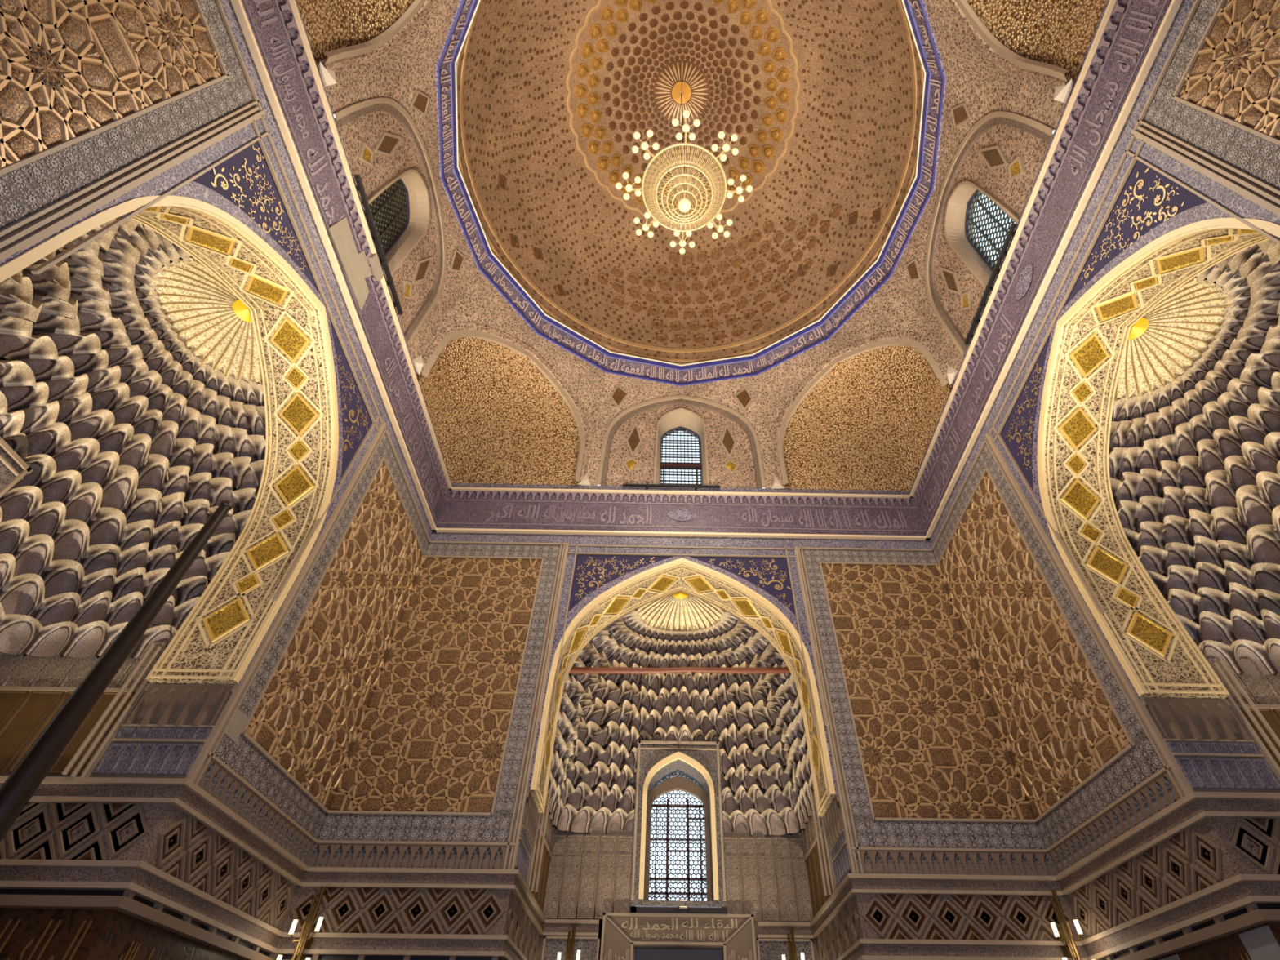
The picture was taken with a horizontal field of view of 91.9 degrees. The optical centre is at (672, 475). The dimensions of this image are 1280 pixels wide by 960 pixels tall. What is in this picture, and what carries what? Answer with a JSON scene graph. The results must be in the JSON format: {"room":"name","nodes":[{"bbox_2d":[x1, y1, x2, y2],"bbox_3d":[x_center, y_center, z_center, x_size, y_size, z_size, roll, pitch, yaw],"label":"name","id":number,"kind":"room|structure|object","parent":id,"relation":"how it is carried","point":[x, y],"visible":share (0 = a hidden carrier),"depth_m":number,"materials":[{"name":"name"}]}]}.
{"room":"mosque","nodes":[
{"label":"mosque","id":0,"kind":"room"},
{"bbox_2d":[0,0,452,959],"bbox_3d":[-6.392,0.216,5.695,3.510,11.200,10.605,1,-46,0],"label":"wall","id":1,"kind":"structure","parent":0,"point":[197,312],"depth_m":7.21,"materials":[{"name":"brown stone"}]},
{"bbox_2d":[354,174,403,315],"bbox_3d":[-4.670,-3.571,9.808,0.130,0.120,2.250,1,-46,0],"label":"rail","id":2,"kind":"object","parent":1,"relation":"attached to","point":[375,237],"visible":0.82,"depth_m":9.69,"materials":[{"name":"black metal"}]},
{"bbox_2d":[273,483,1087,959],"bbox_3d":[0.126,5.337,10.536,10.051,11.200,3.500,1,-46,0],"label":"wall","id":3,"kind":"structure","parent":0,"point":[867,800],"depth_m":10.34,"materials":[{"name":"brown stone"}]},
{"bbox_2d":[276,886,326,959],"bbox_3d":[-4.476,5.601,7.556,0.392,0.950,0.246,1,-46,0],"label":"wall sconce","id":4,"kind":"object","parent":3,"relation":"attached to","point":[304,941],"visible":1,"depth_m":7.54,"materials":[{"name":"gold metal"}]},
{"bbox_2d":[556,924,580,959],"bbox_3d":[-1.628,7.637,9.672,0.392,0.950,0.246,1,-46,0],"label":"wall sconce","id":5,"kind":"object","parent":3,"relation":"attached to","point":[570,946],"visible":1,"depth_m":9.76,"materials":[{"name":"gold metal"}]},
{"bbox_2d":[622,482,720,489],"bbox_3d":[-0.025,0.252,13.396,2.110,0.120,0.130,1,-46,0],"label":"rail","id":6,"kind":"object","parent":3,"relation":"attached to","point":[695,486],"visible":1,"depth_m":13.35,"materials":[{"name":"black metal"}]},
{"bbox_2d":[665,898,689,912],"bbox_3d":[0.076,7.129,10.220,0.401,0.176,0.106,1,-46,0],"label":"floodlight","id":7,"kind":"object","parent":3,"relation":"attached to","point":[680,908],"visible":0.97,"depth_m":10.17,"materials":[{"name":"black metal"}]},
{"bbox_2d":[644,773,711,901],"bbox_3d":[0.096,6.534,11.555,1.320,2.684,0.240,1,-46,0],"label":"window","id":8,"kind":"structure","parent":3,"relation":"in","point":[677,866],"depth_m":11.36,"materials":[{"name":"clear glass"}]},
{"bbox_2d":[568,666,791,674],"bbox_3d":[0.148,3.603,11.409,4.340,0.202,0.160,1,-46,0],"label":"tie beam","id":9,"kind":"structure","parent":3,"relation":"attached to","point":[593,670],"depth_m":11.37,"materials":[{"name":"brown wood"}]},
{"bbox_2d":[782,927,804,959],"bbox_3d":[1.892,7.698,9.701,0.392,0.950,0.246,1,-46,0],"label":"wall sconce","id":10,"kind":"object","parent":3,"relation":"attached to","point":[792,949],"visible":1,"depth_m":9.80,"materials":[{"name":"gold metal"}]},
{"bbox_2d":[1048,889,1082,959],"bbox_3d":[4.883,5.722,7.676,0.392,0.950,0.246,1,-46,0],"label":"wall sconce","id":11,"kind":"object","parent":3,"relation":"attached to","point":[1070,950],"visible":1,"depth_m":7.66,"materials":[{"name":"gold metal"}]},
{"bbox_2d":[296,0,1106,490],"bbox_3d":[0.317,-7.170,13.595,10.700,10.510,11.254,1,-46,0],"label":"ceiling","id":12,"kind":"structure","parent":0,"point":[819,343],"depth_m":14.12,"materials":[{"name":"brown stone"}]},
{"bbox_2d":[364,177,409,258],"bbox_3d":[-4.966,-4.453,10.614,0.120,2.439,1.031,1,-46,0],"label":"window","id":13,"kind":"structure","parent":12,"relation":"attached to","point":[390,210],"depth_m":10.86,"materials":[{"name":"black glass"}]},
{"bbox_2d":[659,426,702,484],"bbox_3d":[0.192,-0.375,14.477,1.000,2.430,0.150,1,-46,0],"label":"window","id":14,"kind":"structure","parent":12,"relation":"attached to","point":[681,464],"depth_m":14.53,"materials":[{"name":"glass"}]},
{"bbox_2d":[615,93,752,253],"bbox_3d":[0.242,-7.781,14.274,2.468,8.485,2.468,18,-49,-16],"label":"chandelier","id":15,"kind":"object","parent":12,"relation":"hanging from","point":[684,182],"visible":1,"depth_m":11.66,"materials":[{"name":"gold metal"}]},
{"bbox_2d":[964,189,1017,270],"bbox_3d":[5.552,-4.270,10.700,0.120,2.441,1.000,1,-46,0],"label":"window","id":16,"kind":"structure","parent":12,"relation":"attached to","point":[989,226],"depth_m":10.91,"materials":[{"name":"clear glass"}]},
{"bbox_2d":[909,0,1279,959],"bbox_3d":[6.900,0.447,5.804,3.500,11.200,10.605,1,-46,0],"label":"wall","id":17,"kind":"structure","parent":0,"point":[1095,490],"depth_m":7.78,"materials":[{"name":"brown stone"}]},
{"bbox_2d":[964,223,1016,344],"bbox_3d":[5.230,-3.078,10.168,0.130,0.120,2.100,1,-46,0],"label":"rail","id":18,"kind":"object","parent":17,"relation":"attached to","point":[1011,233],"visible":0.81,"depth_m":10.07,"materials":[{"name":"black metal"}]},
{"label":"floor","id":19,"kind":"structure","parent":0,"visible":0},
{"bbox_2d":[0,499,232,842],"bbox_3d":[-4.266,2.206,3.858,0.320,5.821,0.320,1,-46,0],"label":"pole","id":20,"kind":"object","parent":19,"relation":"on","point":[25,779],"visible":1,"depth_m":4.47,"materials":[{"name":"brown wood"}]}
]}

